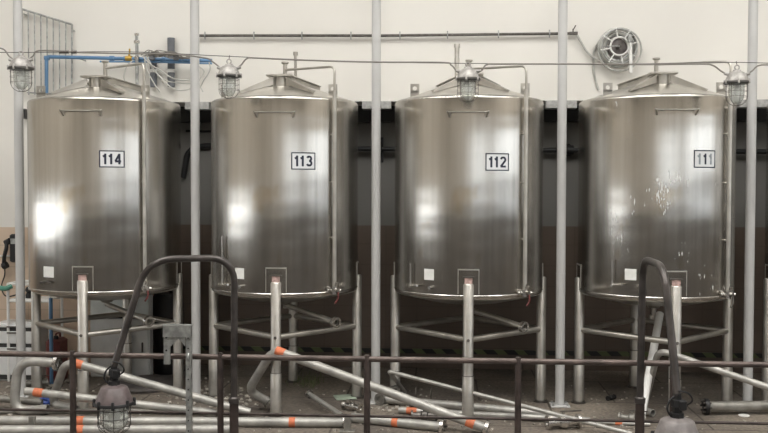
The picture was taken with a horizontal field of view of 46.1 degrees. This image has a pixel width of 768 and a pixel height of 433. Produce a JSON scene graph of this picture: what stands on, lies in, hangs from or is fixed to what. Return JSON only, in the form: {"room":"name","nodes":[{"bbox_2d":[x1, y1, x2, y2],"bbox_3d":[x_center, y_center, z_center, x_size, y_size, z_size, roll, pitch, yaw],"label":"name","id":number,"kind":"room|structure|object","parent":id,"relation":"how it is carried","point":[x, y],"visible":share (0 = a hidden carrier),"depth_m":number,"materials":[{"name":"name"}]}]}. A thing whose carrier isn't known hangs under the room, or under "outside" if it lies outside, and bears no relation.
{"room":"factory tank room","nodes":[
{"label":"factory tank room","id":0,"kind":"room"},
{"bbox_2d":[0,0,767,374],"bbox_3d":[0.311,-1.528,8.475,13.000,6.000,0.750,0,2,4],"label":"wall","id":1,"kind":"structure","parent":0,"point":[672,31],"depth_m":8.13,"materials":[{"name":"white paint"}]},
{"bbox_2d":[1,234,15,296],"bbox_3d":[-3.446,0.454,8.340,0.192,0.585,0.098,0,2,-10],"label":"wall telephone","id":2,"kind":"object","parent":1,"relation":"attached to","point":[11,240],"visible":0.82,"depth_m":8.30,"materials":[{"name":"black plastic"}]},
{"bbox_2d":[23,109,26,118],"bbox_3d":[-3.295,-0.942,8.302,0.030,0.090,0.100,0,2,4],"label":"junction box","id":3,"kind":"object","parent":1,"relation":"attached to","point":[24,110],"visible":0.48,"depth_m":8.27,"materials":[{"name":"grey plastic"}]},
{"bbox_2d":[22,8,74,94],"bbox_3d":[-3.082,-1.508,8.291,0.486,0.804,0.060,0,2,4],"label":"guard","id":4,"kind":"object","parent":1,"relation":"attached to","point":[23,9],"visible":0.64,"depth_m":8.26,"materials":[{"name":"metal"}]},
{"bbox_2d":[44,48,211,92],"bbox_3d":[-2.307,-1.318,8.199,1.543,0.396,0.154,0,2,4],"label":"pipe","id":5,"kind":"object","parent":1,"relation":"attached to","point":[126,59],"visible":0.85,"depth_m":8.14,"materials":[{"name":"blue plastic"}]},
{"bbox_2d":[200,62,210,86],"bbox_3d":[-1.600,-1.265,8.079,0.104,0.235,0.011,0,2,4],"label":"hose","id":6,"kind":"object","parent":5,"relation":"hanging from","point":[208,62],"visible":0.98,"depth_m":8.07,"materials":[{"name":"white plastic"}]},
{"bbox_2d":[134,33,139,84],"bbox_3d":[-2.211,-1.380,8.170,0.052,0.524,0.196,0,2,4],"label":"riser pipe","id":7,"kind":"object","parent":1,"relation":"attached to","point":[136,41],"visible":0.87,"depth_m":8.09,"materials":[{"name":"metal"}]},
{"bbox_2d":[150,55,156,86],"bbox_3d":[-2.096,-1.323,8.221,0.066,0.290,0.083,0,2,4],"label":"pipe","id":8,"kind":"object","parent":1,"relation":"attached to","point":[153,74],"visible":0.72,"depth_m":8.19,"materials":[{"name":"plastic"}]},
{"bbox_2d":[167,37,174,86],"bbox_3d":[-1.932,-1.398,8.207,0.070,0.443,0.085,0,2,4],"label":"pipe","id":9,"kind":"object","parent":1,"relation":"attached to","point":[170,41],"visible":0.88,"depth_m":8.17,"materials":[{"name":"plastic"}]},
{"bbox_2d":[185,102,210,110],"bbox_3d":[-1.698,-1.009,8.266,0.222,0.070,0.120,0,2,4],"label":"wall bracket","id":10,"kind":"object","parent":1,"relation":"attached to","point":[204,106],"visible":0.72,"depth_m":8.21,"materials":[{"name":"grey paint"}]},
{"bbox_2d":[362,101,391,109],"bbox_3d":[-0.064,-1.002,8.160,0.261,0.070,0.120,0,2,4],"label":"wall bracket","id":11,"kind":"object","parent":1,"relation":"attached to","point":[366,105],"visible":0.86,"depth_m":8.10,"materials":[{"name":"metal"}]},
{"bbox_2d":[199,25,577,38],"bbox_3d":[-0.011,-1.639,8.083,3.445,0.111,0.068,0,2,4],"label":"pipe","id":12,"kind":"object","parent":1,"relation":"attached to","point":[549,33],"visible":1,"depth_m":8.06,"materials":[{"name":"metal"}]},
{"bbox_2d":[576,35,602,59],"bbox_3d":[1.852,-1.477,7.935,0.325,0.254,0.042,1,2,15],"label":"hose","id":13,"kind":"object","parent":12,"relation":"hanging from","point":[577,36],"visible":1,"depth_m":7.95,"materials":[{"name":"white plastic"}]},
{"bbox_2d":[545,100,576,108],"bbox_3d":[1.576,-0.996,8.053,0.272,0.070,0.120,0,2,4],"label":"wall bracket","id":14,"kind":"object","parent":1,"relation":"attached to","point":[549,104],"visible":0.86,"depth_m":8.00,"materials":[{"name":"metal"}]},
{"bbox_2d":[597,27,641,71],"bbox_3d":[2.061,-1.460,7.910,0.387,0.390,0.155,0,2,4],"label":"hose reel","id":15,"kind":"object","parent":1,"relation":"attached to","point":[617,47],"visible":0.91,"depth_m":7.88,"materials":[{"name":"metal"}]},
{"bbox_2d":[592,40,599,89],"bbox_3d":[1.875,-1.337,7.970,0.067,0.441,0.071,0,2,4],"label":"hose","id":16,"kind":"object","parent":15,"relation":"hanging from","point":[596,46],"visible":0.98,"depth_m":7.99,"materials":[{"name":"grey plastic"}]},
{"bbox_2d":[626,34,634,72],"bbox_3d":[2.142,-1.413,7.890,0.057,0.336,0.186,0,2,4],"label":"gun","id":17,"kind":"object","parent":15,"relation":"hanging from","point":[630,36],"visible":0.95,"depth_m":7.80,"materials":[{"name":"metal"}]},
{"bbox_2d":[737,99,767,108],"bbox_3d":[3.264,-0.989,7.943,0.308,0.070,0.120,0,2,4],"label":"wall bracket","id":18,"kind":"object","parent":1,"relation":"attached to","point":[761,103],"visible":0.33,"depth_m":7.88,"materials":[{"name":"grey metal"}]},
{"bbox_2d":[0,364,767,432],"bbox_3d":[-0.067,1.741,2.858,13.000,0.200,11.800,0,2,4],"label":"floor","id":19,"kind":"structure","parent":0,"point":[501,382],"depth_m":7.59,"materials":[{"name":"concrete"}]},
{"bbox_2d":[13,0,29,397],"bbox_3d":[-3.009,-1.504,7.422,0.150,6.000,0.150,0,2,4],"label":"steel column","id":20,"kind":"structure","parent":19,"relation":"on","point":[17,4],"depth_m":7.44,"materials":[{"name":"grey metal"}]},
{"bbox_2d":[0,395,42,404],"bbox_3d":[-2.964,1.433,7.081,0.569,0.104,0.054,0,2,0],"label":"pipe","id":21,"kind":"object","parent":19,"relation":"on","point":[5,399],"visible":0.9,"depth_m":7.06,"materials":[{"name":"silver metal"}]},
{"bbox_2d":[0,319,47,380],"bbox_3d":[-3.298,1.213,8.207,0.387,0.521,0.277,0,2,4],"label":"base cabinet","id":22,"kind":"object","parent":19,"relation":"on","point":[3,324],"visible":0.38,"depth_m":8.09,"materials":[{"name":"grey"}]},
{"bbox_2d":[28,416,35,424],"bbox_3d":[-2.502,1.474,6.423,0.110,0.110,0.070,0,2,4],"label":"bracket","id":23,"kind":"object","parent":19,"relation":"on","point":[31,419],"visible":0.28,"depth_m":6.41,"materials":[{"name":"metal"}]},
{"bbox_2d":[6,280,63,380],"bbox_3d":[-3.162,1.030,8.196,0.411,0.887,0.276,0,2,4],"label":"frame","id":24,"kind":"object","parent":19,"relation":"on","point":[44,299],"visible":0.16,"depth_m":8.08,"materials":[{"name":"white paint"}]},
{"bbox_2d":[0,284,12,290],"bbox_3d":[-3.467,0.623,8.065,0.313,0.078,0.075,0,2,4],"label":"hose","id":25,"kind":"object","parent":24,"relation":"on","point":[8,287],"visible":1,"depth_m":8.03,"materials":[{"name":"teal rubber"}]},
{"bbox_2d":[25,287,30,297],"bbox_3d":[-3.210,0.676,8.164,0.070,0.121,0.068,0,2,4],"label":"fitting","id":26,"kind":"object","parent":24,"relation":"on","point":[28,294],"visible":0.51,"depth_m":8.14,"materials":[{"name":"black metal"}]},
{"bbox_2d":[9,296,59,299],"bbox_3d":[-3.162,0.741,8.188,0.366,0.010,0.240,0,2,4],"label":"shelf","id":27,"kind":"object","parent":24,"relation":"attached to","point":[42,297],"depth_m":8.12,"materials":[{"name":"white metal"}]},
{"bbox_2d":[26,375,48,386],"bbox_3d":[-3.010,1.433,7.824,0.205,0.104,0.081,-1,2,-25],"label":"valve","id":28,"kind":"object","parent":19,"relation":"on","point":[44,382],"visible":0.45,"depth_m":7.82,"materials":[{"name":"metal"}]},
{"bbox_2d":[39,397,49,404],"bbox_3d":[-2.697,1.466,7.173,0.112,0.061,0.139,0,2,-7],"label":"rag","id":29,"kind":"object","parent":19,"relation":"on","point":[45,400],"visible":0.56,"depth_m":7.15,"materials":[{"name":"blue fabric"}]},
{"bbox_2d":[49,298,52,383],"bbox_3d":[-2.925,1.099,7.937,0.031,0.767,0.031,0,2,4],"label":"blue standpipe","id":30,"kind":"object","parent":19,"relation":"on","point":[50,299],"visible":0.79,"depth_m":7.92,"materials":[{"name":"plastic"}]},
{"bbox_2d":[46,332,67,382],"bbox_3d":[-2.931,1.258,8.093,0.130,0.439,0.200,0,2,4],"label":"jerry can","id":31,"kind":"object","parent":19,"relation":"on","point":[60,344],"visible":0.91,"depth_m":8.01,"materials":[{"name":"red plastic"}]},
{"bbox_2d":[27,60,182,408],"bbox_3d":[-2.321,0.099,7.554,1.232,2.791,1.261,-1,2,-22],"label":"storage tank","id":32,"kind":"object","parent":19,"relation":"on","point":[104,152],"visible":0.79,"depth_m":7.05,"materials":[{"name":"silver metal"}]},
{"bbox_2d":[0,408,216,413],"bbox_3d":[-2.200,1.493,6.915,1.931,0.040,0.075,0,2,0],"label":"pipe","id":33,"kind":"object","parent":19,"relation":"on","point":[1,412],"visible":0.28,"depth_m":6.91,"materials":[{"name":"silver metal"}]},
{"bbox_2d":[10,357,62,414],"bbox_3d":[-2.663,1.286,6.894,0.392,0.469,0.126,0,2,4],"label":"pipe","id":34,"kind":"object","parent":33,"relation":"on","point":[55,363],"visible":0.93,"depth_m":6.87,"materials":[{"name":"silver metal"}]},
{"bbox_2d":[0,424,229,432],"bbox_3d":[-1.960,1.497,6.331,1.866,0.073,0.073,0,2,-1],"label":"pipe","id":35,"kind":"object","parent":19,"relation":"on","point":[3,428],"visible":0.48,"depth_m":6.30,"materials":[{"name":"silver metal"}]},
{"bbox_2d":[23,387,215,416],"bbox_3d":[-1.947,1.387,6.653,1.391,0.262,0.231,0,2,-7],"label":"pipe","id":36,"kind":"object","parent":19,"relation":"on","point":[36,392],"visible":0.56,"depth_m":6.61,"materials":[{"name":"silver metal"}]},
{"bbox_2d":[90,295,152,376],"bbox_3d":[-2.412,1.095,8.291,0.560,0.755,0.117,0,2,4],"label":"base cabinet","id":37,"kind":"object","parent":19,"relation":"on","point":[142,341],"visible":0.45,"depth_m":8.25,"materials":[{"name":"grey metal"}]},
{"bbox_2d":[120,374,172,393],"bbox_3d":[-2.076,1.462,7.912,0.620,0.045,0.620,0,2,4],"label":"round slab","id":38,"kind":"object","parent":19,"relation":"on","point":[165,379],"visible":0.3,"depth_m":7.83,"materials":[{"name":"grey concrete"}]},
{"bbox_2d":[49,359,250,416],"bbox_3d":[-1.807,1.291,6.890,1.615,0.434,0.263,0,2,4],"label":"pipe","id":39,"kind":"object","parent":19,"relation":"on","point":[80,364],"visible":0.66,"depth_m":6.80,"materials":[{"name":"silver metal"}]},
{"bbox_2d":[92,255,238,432],"bbox_3d":[-1.217,0.895,5.155,0.867,1.348,0.237,0,2,-7],"label":"lamp post","id":40,"kind":"object","parent":19,"relation":"on","point":[113,400],"visible":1,"depth_m":5.12,"materials":[{"name":"black metal"}]},
{"bbox_2d":[153,290,183,374],"bbox_3d":[-2.035,1.081,8.511,0.290,0.772,0.290,0,2,4],"label":"barrel","id":41,"kind":"object","parent":19,"relation":"on","point":[163,301],"visible":0.45,"depth_m":8.38,"materials":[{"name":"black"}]},
{"bbox_2d":[0,416,343,428],"bbox_3d":[-1.640,1.490,6.565,2.755,0.122,0.122,0,2,1],"label":"pipe","id":42,"kind":"object","parent":19,"relation":"on","point":[4,420],"visible":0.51,"depth_m":6.54,"materials":[{"name":"silver metal"}]},
{"bbox_2d":[162,324,193,432],"bbox_3d":[-1.193,1.096,5.253,0.174,0.942,0.081,0,2,4],"label":"frame","id":43,"kind":"object","parent":19,"relation":"on","point":[172,333],"visible":1,"depth_m":5.22,"materials":[{"name":"metal"}]},
{"bbox_2d":[185,0,200,400],"bbox_3d":[-1.535,-1.498,7.327,0.150,6.000,0.150,0,2,4],"label":"steel column","id":44,"kind":"structure","parent":19,"relation":"on","point":[194,4],"depth_m":7.34,"materials":[{"name":"grey metal"}]},
{"bbox_2d":[207,52,363,416],"bbox_3d":[-0.808,0.052,7.449,1.212,2.899,1.254,-1,2,-25],"label":"storage tank","id":45,"kind":"object","parent":19,"relation":"on","point":[284,150],"visible":0.87,"depth_m":6.95,"materials":[{"name":"silver metal"}]},
{"bbox_2d":[285,370,323,387],"bbox_3d":[-0.705,1.422,8.115,0.351,0.119,0.612,0,2,4],"label":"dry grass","id":46,"kind":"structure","parent":19,"relation":"on","point":[320,375],"depth_m":8.01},
{"bbox_2d":[304,389,343,417],"bbox_3d":[-0.464,1.450,7.019,0.070,0.110,0.576,-1,2,-31],"label":"pipe","id":47,"kind":"object","parent":19,"relation":"on","point":[308,393],"visible":0.91,"depth_m":7.04,"materials":[{"name":"grey metal"}]},
{"bbox_2d":[333,394,356,400],"bbox_3d":[-0.323,1.496,7.474,0.170,0.012,0.160,0,2,-13],"label":"board","id":48,"kind":"object","parent":19,"relation":"on","point":[344,396],"depth_m":7.44,"materials":[{"name":"green"}]},
{"bbox_2d":[339,417,354,432],"bbox_3d":[-0.262,1.478,6.441,0.110,0.110,0.070,0,2,4],"label":"pipe fitting","id":49,"kind":"object","parent":19,"relation":"on","point":[347,420],"visible":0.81,"depth_m":6.43,"materials":[{"name":"metal"}]},
{"bbox_2d":[341,399,362,412],"bbox_3d":[-0.245,1.469,7.032,0.182,0.093,0.072,1,2,38],"label":"valve","id":50,"kind":"object","parent":19,"relation":"on","point":[352,406],"visible":1,"depth_m":7.01,"materials":[{"name":"metal"}]},
{"bbox_2d":[247,346,490,432],"bbox_3d":[-0.173,1.262,6.642,1.928,0.571,0.306,1,2,23],"label":"pipe","id":51,"kind":"object","parent":19,"relation":"on","point":[483,427],"visible":0.74,"depth_m":6.59,"materials":[{"name":"silver metal"}]},
{"bbox_2d":[370,0,380,404],"bbox_3d":[-0.061,-1.492,7.231,0.150,6.000,0.150,0,2,4],"label":"steel column","id":52,"kind":"structure","parent":19,"relation":"on","point":[376,4],"depth_m":7.24,"materials":[{"name":"grey metal"}]},
{"bbox_2d":[0,377,756,431],"bbox_3d":[-0.211,1.501,7.252,6.633,0.026,1.934,0,2,4],"label":"rubble","id":53,"kind":"object","parent":19,"relation":"on","point":[66,381],"visible":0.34,"depth_m":7.34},
{"bbox_2d":[0,350,767,432],"bbox_3d":[-0.062,1.184,5.247,6.862,0.770,0.110,0,2,4],"label":"guard railing","id":54,"kind":"object","parent":19,"relation":"on","point":[72,355],"visible":0.79,"depth_m":5.23,"materials":[{"name":"metal"}]},
{"bbox_2d":[374,384,400,405],"bbox_3d":[0.036,1.444,7.306,0.099,0.128,0.251,1,2,36],"label":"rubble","id":55,"kind":"object","parent":19,"relation":"on","point":[379,399],"visible":0.38,"depth_m":7.21,"materials":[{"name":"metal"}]},
{"bbox_2d":[351,413,447,432],"bbox_3d":[0.101,1.494,6.558,0.728,0.122,0.122,1,2,22],"label":"pipe","id":56,"kind":"object","parent":19,"relation":"on","point":[441,427],"visible":0.88,"depth_m":6.50,"materials":[{"name":"silver metal"}]},
{"bbox_2d":[411,410,436,420],"bbox_3d":[0.304,1.473,6.736,0.205,0.104,0.081,0,2,-2],"label":"valve","id":57,"kind":"object","parent":19,"relation":"on","point":[422,413],"visible":0.41,"depth_m":6.71,"materials":[{"name":"metal"}]},
{"bbox_2d":[385,396,545,414],"bbox_3d":[0.601,1.473,7.018,1.302,0.064,0.064,1,2,21],"label":"pipe","id":58,"kind":"object","parent":19,"relation":"on","point":[455,405],"visible":0.49,"depth_m":6.95,"materials":[{"name":"silver metal"}]},
{"bbox_2d":[390,43,547,416],"bbox_3d":[0.695,0.030,7.348,1.210,2.955,1.254,-1,2,-21],"label":"storage tank","id":59,"kind":"object","parent":19,"relation":"on","point":[469,175],"visible":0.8,"depth_m":6.85,"materials":[{"name":"silver metal"}]},
{"bbox_2d":[398,407,589,418],"bbox_3d":[0.816,1.495,6.796,1.433,0.050,0.050,0,2,12],"label":"pipe","id":60,"kind":"object","parent":19,"relation":"on","point":[407,410],"visible":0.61,"depth_m":6.78,"materials":[{"name":"silver metal"}]},
{"bbox_2d":[388,370,631,432],"bbox_3d":[0.794,1.366,6.772,2.046,0.311,0.522,2,2,40],"label":"pipe","id":61,"kind":"object","parent":19,"relation":"on","point":[392,373],"visible":0.99,"depth_m":6.71,"materials":[{"name":"silver metal"}]},
{"bbox_2d":[549,0,569,407],"bbox_3d":[1.412,-1.485,7.135,0.150,6.000,0.150,0,2,4],"label":"steel column","id":62,"kind":"structure","parent":19,"relation":"on","point":[559,402],"depth_m":7.15,"materials":[{"name":"grey metal"}]},
{"bbox_2d":[544,410,581,429],"bbox_3d":[1.299,1.468,6.519,0.262,0.133,0.104,0,2,-11],"label":"valve","id":63,"kind":"object","parent":19,"relation":"on","point":[548,424],"visible":0.8,"depth_m":6.50,"materials":[{"name":"metal"}]},
{"bbox_2d":[606,393,615,400],"bbox_3d":[1.868,1.482,7.425,0.103,0.052,0.040,-1,2,-42],"label":"valve","id":64,"kind":"object","parent":19,"relation":"on","point":[611,397],"visible":1,"depth_m":7.41,"materials":[{"name":"black metal"}]},
{"bbox_2d":[597,422,649,425],"bbox_3d":[1.752,1.516,6.623,0.384,0.031,0.031,0,2,10],"label":"pipe","id":65,"kind":"object","parent":19,"relation":"on","point":[608,423],"visible":0.54,"depth_m":6.61,"materials":[{"name":"silver metal"}]},
{"bbox_2d":[618,410,646,419],"bbox_3d":[1.835,1.479,6.660,0.205,0.104,0.081,1,2,21],"label":"valve","id":66,"kind":"object","parent":19,"relation":"on","point":[631,416],"visible":0.51,"depth_m":6.65,"materials":[{"name":"metal"}]},
{"bbox_2d":[646,408,655,416],"bbox_3d":[2.015,1.493,6.935,0.056,0.056,0.140,-1,2,-27],"label":"pipe","id":67,"kind":"object","parent":19,"relation":"on","point":[651,412],"visible":0.44,"depth_m":6.88,"materials":[{"name":"silver metal"}]},
{"bbox_2d":[571,57,736,404],"bbox_3d":[2.186,0.122,7.257,1.222,2.783,1.262,-1,2,-22],"label":"storage tank","id":68,"kind":"object","parent":19,"relation":"on","point":[657,151],"visible":0.84,"depth_m":6.77,"materials":[{"name":"silver metal"}]},
{"bbox_2d":[644,311,663,413],"bbox_3d":[2.057,1.134,6.962,0.060,0.738,0.703,1,2,28],"label":"pipe","id":69,"kind":"object","parent":19,"relation":"on","point":[656,332],"visible":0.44,"depth_m":7.00,"materials":[{"name":"stainless steel"}]},
{"bbox_2d":[635,257,698,432],"bbox_3d":[1.468,0.907,4.751,0.254,1.360,0.825,0,2,4],"label":"lamp post","id":70,"kind":"object","parent":19,"relation":"on","point":[675,422],"visible":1,"depth_m":4.56,"materials":[{"name":"black metal"}]},
{"bbox_2d":[668,359,669,409],"bbox_3d":[2.201,1.306,6.957,0.023,0.434,0.022,0,2,4],"label":"rod","id":71,"kind":"object","parent":19,"relation":"on","point":[669,359],"visible":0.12,"depth_m":6.96,"materials":[{"name":"grey metal"}]},
{"bbox_2d":[648,349,767,402],"bbox_3d":[2.323,1.251,6.615,0.348,0.536,1.192,-1,2,-40],"label":"pipe","id":72,"kind":"object","parent":19,"relation":"on","point":[663,352],"visible":0.7,"depth_m":6.48,"materials":[{"name":"silver metal"}]},
{"bbox_2d":[700,398,767,414],"bbox_3d":[2.832,1.462,6.957,0.777,0.124,0.126,0,2,-1],"label":"pipe","id":73,"kind":"object","parent":19,"relation":"on","point":[708,406],"visible":1,"depth_m":6.93,"materials":[{"name":"grey metal"}]},
{"bbox_2d":[738,414,749,416],"bbox_3d":[2.753,1.521,6.907,0.086,0.010,0.086,0,2,4],"label":"lid","id":74,"kind":"object","parent":19,"relation":"on","point":[740,415],"visible":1,"depth_m":6.88,"materials":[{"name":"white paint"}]},
{"bbox_2d":[743,0,757,400],"bbox_3d":[2.876,-1.479,7.040,0.150,6.000,0.150,0,2,4],"label":"steel column","id":75,"kind":"structure","parent":19,"relation":"on","point":[752,56],"depth_m":7.05,"materials":[{"name":"grey metal"}]},
{"bbox_2d":[761,104,767,400],"bbox_3d":[3.687,0.042,7.154,1.210,2.955,1.254,-1,2,-21],"label":"storage tank","id":76,"kind":"object","parent":19,"relation":"on","point":[764,393],"visible":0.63,"depth_m":7.25,"materials":[{"name":"metal"}]},
{"bbox_2d":[167,122,766,372],"bbox_3d":[2.345,0.212,8.671,8.951,2.519,0.200,0,2,4],"label":"wall","id":77,"kind":"structure","parent":0,"point":[596,310],"depth_m":8.69,"materials":[{"name":"brown paint"}]},
{"bbox_2d":[181,143,210,178],"bbox_3d":[-1.691,-0.545,8.783,0.591,0.353,0.054,0,2,4],"label":"hose","id":78,"kind":"object","parent":77,"relation":"attached to","point":[187,154],"visible":0.63,"depth_m":8.77,"materials":[{"name":"black rubber"}]},
{"bbox_2d":[186,130,210,131],"bbox_3d":[-1.640,-0.830,8.788,0.583,0.030,0.024,0,2,4],"label":"conduit","id":79,"kind":"object","parent":77,"relation":"attached to","point":[186,130],"visible":0.34,"depth_m":8.79,"materials":[{"name":"black metal"}]},
{"bbox_2d":[183,345,762,357],"bbox_3d":[2.336,1.309,8.598,8.951,0.045,0.012,0,2,4],"label":"trim","id":80,"kind":"structure","parent":77,"relation":"attached to","point":[203,348],"depth_m":8.69,"materials":[{"name":"metal"}]},
{"bbox_2d":[180,105,766,122],"bbox_3d":[2.338,-0.968,8.476,8.951,0.150,0.120,0,2,4],"label":"trim","id":81,"kind":"structure","parent":77,"relation":"attached to","point":[550,115],"depth_m":8.56,"materials":[{"name":"black paint"}]},
{"bbox_2d":[358,137,765,162],"bbox_3d":[1.668,-0.627,8.514,4.376,0.240,0.153,0,2,4],"label":"pipe","id":82,"kind":"object","parent":77,"relation":"attached to","point":[570,150],"visible":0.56,"depth_m":8.49,"materials":[{"name":"metal"}]},
{"bbox_2d":[723,65,750,105],"bbox_3d":[2.508,-0.933,6.420,0.181,0.293,0.187,0,2,4],"label":"lamp","id":83,"kind":"object","parent":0,"point":[736,80],"visible":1,"depth_m":6.38,"materials":[{"name":"metal"}]},
{"bbox_2d":[0,48,767,72],"bbox_3d":[-0.095,-1.143,6.589,6.501,0.263,0.035,0,2,4],"label":"cable","id":84,"kind":"object","parent":83,"relation":"attached to","point":[36,51],"visible":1,"depth_m":6.58,"materials":[{"name":"grey metal"}]},
{"bbox_2d":[7,51,34,91],"bbox_3d":[-2.714,-1.087,6.755,0.190,0.305,0.195,0,2,4],"label":"lamp","id":85,"kind":"object","parent":84,"relation":"hanging from","point":[20,65],"visible":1,"depth_m":6.71,"materials":[{"name":"metal"}]},
{"bbox_2d":[216,59,241,98],"bbox_3d":[-1.142,-1.016,6.655,0.181,0.293,0.187,0,2,4],"label":"lamp","id":86,"kind":"object","parent":84,"relation":"hanging from","point":[228,73],"visible":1,"depth_m":6.61,"materials":[{"name":"metal"}]},
{"bbox_2d":[455,62,480,101],"bbox_3d":[0.608,-0.975,6.543,0.181,0.293,0.187,0,2,4],"label":"lamp","id":87,"kind":"object","parent":84,"relation":"hanging from","point":[467,76],"visible":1,"depth_m":6.50,"materials":[{"name":"metal"}]},
{"bbox_3d":[-2.070,-1.418,8.057,0.050,0.050,0.030,0,2,4],"label":"junction box","id":88,"kind":"object","parent":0,"visible":0},
{"bbox_2d":[141,50,189,58],"bbox_3d":[-1.942,-1.442,8.021,0.463,0.087,0.082,0,2,4],"label":"wire bundle","id":89,"kind":"object","parent":88,"relation":"attached to","point":[147,55],"visible":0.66,"depth_m":8.03,"materials":[{"name":"grey"}]},
{"bbox_2d":[143,56,159,91],"bbox_3d":[-2.071,-1.271,8.060,0.154,0.325,0.011,0,2,4],"label":"hose","id":90,"kind":"object","parent":89,"relation":"hanging from","point":[143,56],"visible":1,"depth_m":8.06,"materials":[{"name":"plastic"}]},
{"bbox_2d":[143,57,189,80],"bbox_3d":[-1.905,-1.312,8.011,0.482,0.215,0.011,0,2,4],"label":"hose","id":91,"kind":"object","parent":89,"relation":"hanging from","point":[143,57],"visible":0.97,"depth_m":8.01,"materials":[{"name":"plastic"}]},
{"bbox_2d":[146,56,189,83],"bbox_3d":[-1.880,-1.302,8.034,0.493,0.259,0.011,0,2,4],"label":"hose","id":92,"kind":"object","parent":89,"relation":"hanging from","point":[146,56],"visible":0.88,"depth_m":8.04,"materials":[{"name":"plastic"}]},
{"bbox_2d":[147,57,189,90],"bbox_3d":[-1.871,-1.268,8.023,0.485,0.306,0.011,0,2,4],"label":"hose","id":93,"kind":"object","parent":89,"relation":"hanging from","point":[147,57],"visible":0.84,"depth_m":8.03,"materials":[{"name":"white plastic"}]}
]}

